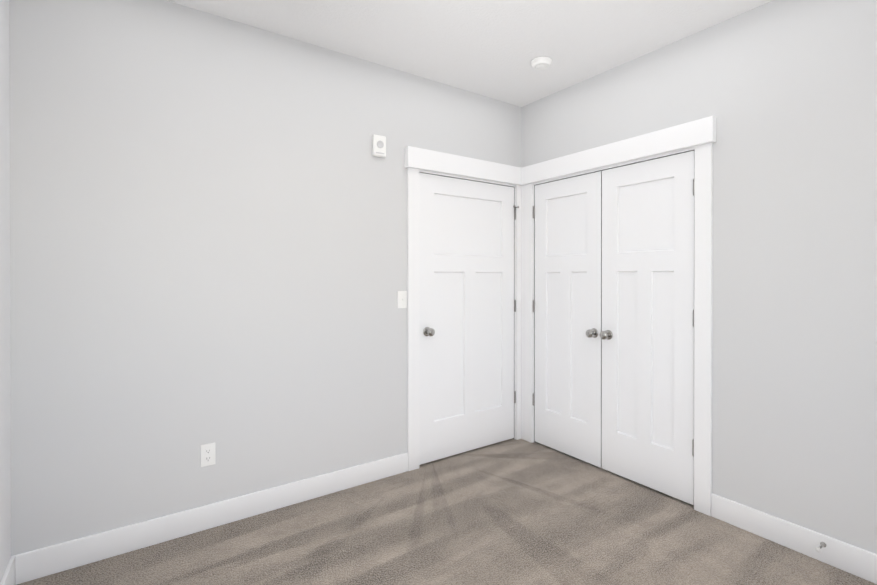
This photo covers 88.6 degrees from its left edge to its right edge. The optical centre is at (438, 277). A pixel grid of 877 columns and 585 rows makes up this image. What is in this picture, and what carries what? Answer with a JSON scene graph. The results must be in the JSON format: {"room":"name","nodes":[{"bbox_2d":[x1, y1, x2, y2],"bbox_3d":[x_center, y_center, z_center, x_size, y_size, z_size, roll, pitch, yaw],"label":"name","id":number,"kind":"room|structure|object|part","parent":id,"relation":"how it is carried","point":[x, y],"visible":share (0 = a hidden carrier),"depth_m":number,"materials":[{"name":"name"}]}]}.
{"room":"empty bedroom","nodes":[
{"label":"empty bedroom","id":0,"kind":"room"},
{"bbox_2d":[0,0,10,581],"bbox_3d":[-0.866,-0.026,0.436,0.120,2.690,3.520,0,0,-35],"label":"wall","id":1,"kind":"structure","parent":0,"point":[5,468],"depth_m":1.83,"materials":[{"name":"paint"}]},
{"bbox_2d":[0,554,19,584],"bbox_3d":[-0.844,1.256,0.529,0.017,0.125,3.400,0,0,-35],"label":"baseboard","id":2,"kind":"structure","parent":1,"relation":"attached to","point":[11,576],"depth_m":1.89,"materials":[{"name":"paint"}]},
{"bbox_2d":[9,0,520,555],"bbox_3d":[-0.609,-0.034,2.835,3.287,2.690,0.120,0,0,-35],"label":"wall","id":3,"kind":"structure","parent":0,"point":[207,228],"depth_m":2.32,"materials":[{"name":"paint"}]},
{"bbox_2d":[200,442,214,466],"bbox_3d":[-1.203,0.927,2.346,0.070,0.115,0.007,0,0,-35],"label":"electrical outlet plate","id":4,"kind":"object","parent":3,"relation":"attached to","point":[207,451],"visible":1,"depth_m":2.34,"materials":[{"name":"white plastic"}]},
{"bbox_2d":[20,453,407,583],"bbox_3d":[-1.002,1.249,2.483,1.935,0.125,0.014,0,0,-35],"label":"baseboard","id":5,"kind":"structure","parent":3,"relation":"attached to","point":[89,549],"depth_m":2.30,"materials":[{"name":"paint"}]},
{"bbox_2d":[372,134,385,157],"bbox_3d":[-0.382,-0.845,2.897,0.092,0.136,0.034,0,0,-35],"label":"door chime","id":6,"kind":"object","parent":3,"relation":"attached to","point":[378,145],"visible":0.96,"depth_m":2.88,"materials":[{"name":"white plastic"}]},
{"bbox_2d":[397,291,406,307],"bbox_3d":[-0.241,0.150,3.009,0.070,0.115,0.017,0,0,-35],"label":"switch plate","id":7,"kind":"object","parent":3,"relation":"attached to","point":[401,299],"visible":1,"depth_m":3.01,"materials":[{"name":"white plastic"}]},
{"bbox_2d":[419,172,514,438],"bbox_3d":[0.227,0.291,3.373,0.914,2.035,0.036,0,0,-35],"label":"liner","id":8,"kind":"object","parent":3,"relation":"attached to","point":[419,172],"depth_m":3.41,"materials":[{"name":"grey wood"}]},
{"bbox_2d":[419,173,515,464],"bbox_3d":[0.253,0.287,3.347,0.914,2.016,0.105,0,0,-35],"label":"entry door","id":9,"kind":"structure","parent":3,"relation":"attached to","point":[466,315],"depth_m":3.33,"materials":[{"name":"paint"}]},
{"bbox_3d":[-0.061,0.380,3.107,0.066,0.066,0.070,0,0,-35],"label":"knob","id":10,"kind":"part","parent":9,"relation":"part of","materials":[{"name":"grey metal"}]},
{"bbox_3d":[0.616,0.226,3.612,0.015,1.572,0.015,0,0,-35],"label":"entry door hinges","id":11,"kind":"part","parent":9,"relation":"part of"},
{"bbox_2d":[17,439,876,584],"bbox_3d":[0.398,1.340,1.396,3.287,0.050,3.640,0,0,-35],"label":"floor","id":12,"kind":"structure","parent":0,"point":[515,512],"depth_m":2.23,"materials":[{"name":"carpet"}]},
{"bbox_2d":[167,0,771,106],"bbox_3d":[0.398,-1.400,1.387,3.287,0.050,3.640,0,0,-35],"label":"ceiling","id":13,"kind":"structure","parent":0,"point":[493,49],"depth_m":2.52,"materials":[{"name":"white paint"}]},
{"bbox_2d":[531,56,551,69],"bbox_3d":[0.658,-1.359,2.874,0.136,0.040,0.136,0,0,-35],"label":"smoke detector","id":14,"kind":"object","parent":13,"relation":"attached to","point":[541,63],"visible":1,"depth_m":2.84,"materials":[{"name":"white plastic"}]},
{"bbox_2d":[521,0,876,553],"bbox_3d":[1.731,-0.033,2.249,0.120,2.690,3.520,0,0,-35],"label":"wall","id":15,"kind":"structure","parent":0,"point":[784,92],"depth_m":2.20,"materials":[{"name":"paint"}]},
{"bbox_2d":[532,206,534,405],"bbox_3d":[0.749,0.226,3.544,0.015,1.572,0.015,0,0,-35],"label":"left closet door hinges","id":16,"kind":"object","parent":15,"relation":"attached to","point":[533,307],"visible":1,"depth_m":3.54,"materials":[{"name":"silver metal"}]},
{"bbox_2d":[405,116,715,515],"bbox_3d":[0.656,0.219,2.811,1.200,2.184,1.569,0,0,-35],"label":"door frame","id":17,"kind":"structure","parent":15,"relation":"attached to","point":[699,135],"depth_m":3.04,"materials":[{"name":"paint"}]},
{"bbox_2d":[535,171,601,467],"bbox_3d":[0.916,0.287,3.288,0.105,2.016,0.602,0,0,-35],"label":"closet door","id":18,"kind":"structure","parent":15,"relation":"in","point":[568,315],"depth_m":3.27,"materials":[{"name":"paint"}]},
{"bbox_3d":[1.044,0.385,3.074,0.070,0.066,0.066,0,0,-35],"label":"knob","id":19,"kind":"part","parent":18,"relation":"part of","materials":[{"name":"grey metal"}]},
{"bbox_2d":[534,150,694,442],"bbox_3d":[1.120,0.292,3.059,0.036,2.035,1.221,0,0,-35],"label":"liner","id":20,"kind":"object","parent":15,"relation":"attached to","point":[534,254],"depth_m":3.55,"materials":[{"name":"grey wood"}]},
{"bbox_2d":[600,151,694,504],"bbox_3d":[1.264,0.289,2.789,0.105,2.016,0.602,0,0,-35],"label":"closet door","id":21,"kind":"structure","parent":15,"relation":"in","point":[647,335],"depth_m":2.77,"materials":[{"name":"paint"}]},
{"bbox_3d":[1.107,0.385,2.984,0.070,0.066,0.066,0,0,-35],"label":"knob","id":22,"kind":"part","parent":21,"relation":"part of","materials":[{"name":"grey metal"}]},
{"bbox_2d":[692,179,693,456],"bbox_3d":[1.447,0.230,2.544,0.015,1.572,0.015,0,0,-35],"label":"right closet door hinges","id":23,"kind":"object","parent":15,"relation":"attached to","point":[693,326],"visible":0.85,"depth_m":2.54,"materials":[{"name":"silver metal"}]},
{"bbox_2d":[711,493,876,583],"bbox_3d":[2.049,1.252,1.681,0.014,0.125,1.918,0,0,-35],"label":"baseboard","id":24,"kind":"structure","parent":15,"relation":"attached to","point":[857,561],"depth_m":2.14,"materials":[{"name":"paint"}]},
{"bbox_2d":[815,542,825,551],"bbox_3d":[1.739,1.229,2.045,0.077,0.022,0.022,0,0,-35],"label":"door stop","id":25,"kind":"object","parent":24,"relation":"attached to","point":[822,544],"visible":1,"depth_m":2.04,"materials":[{"name":"grey metal"}]}
]}

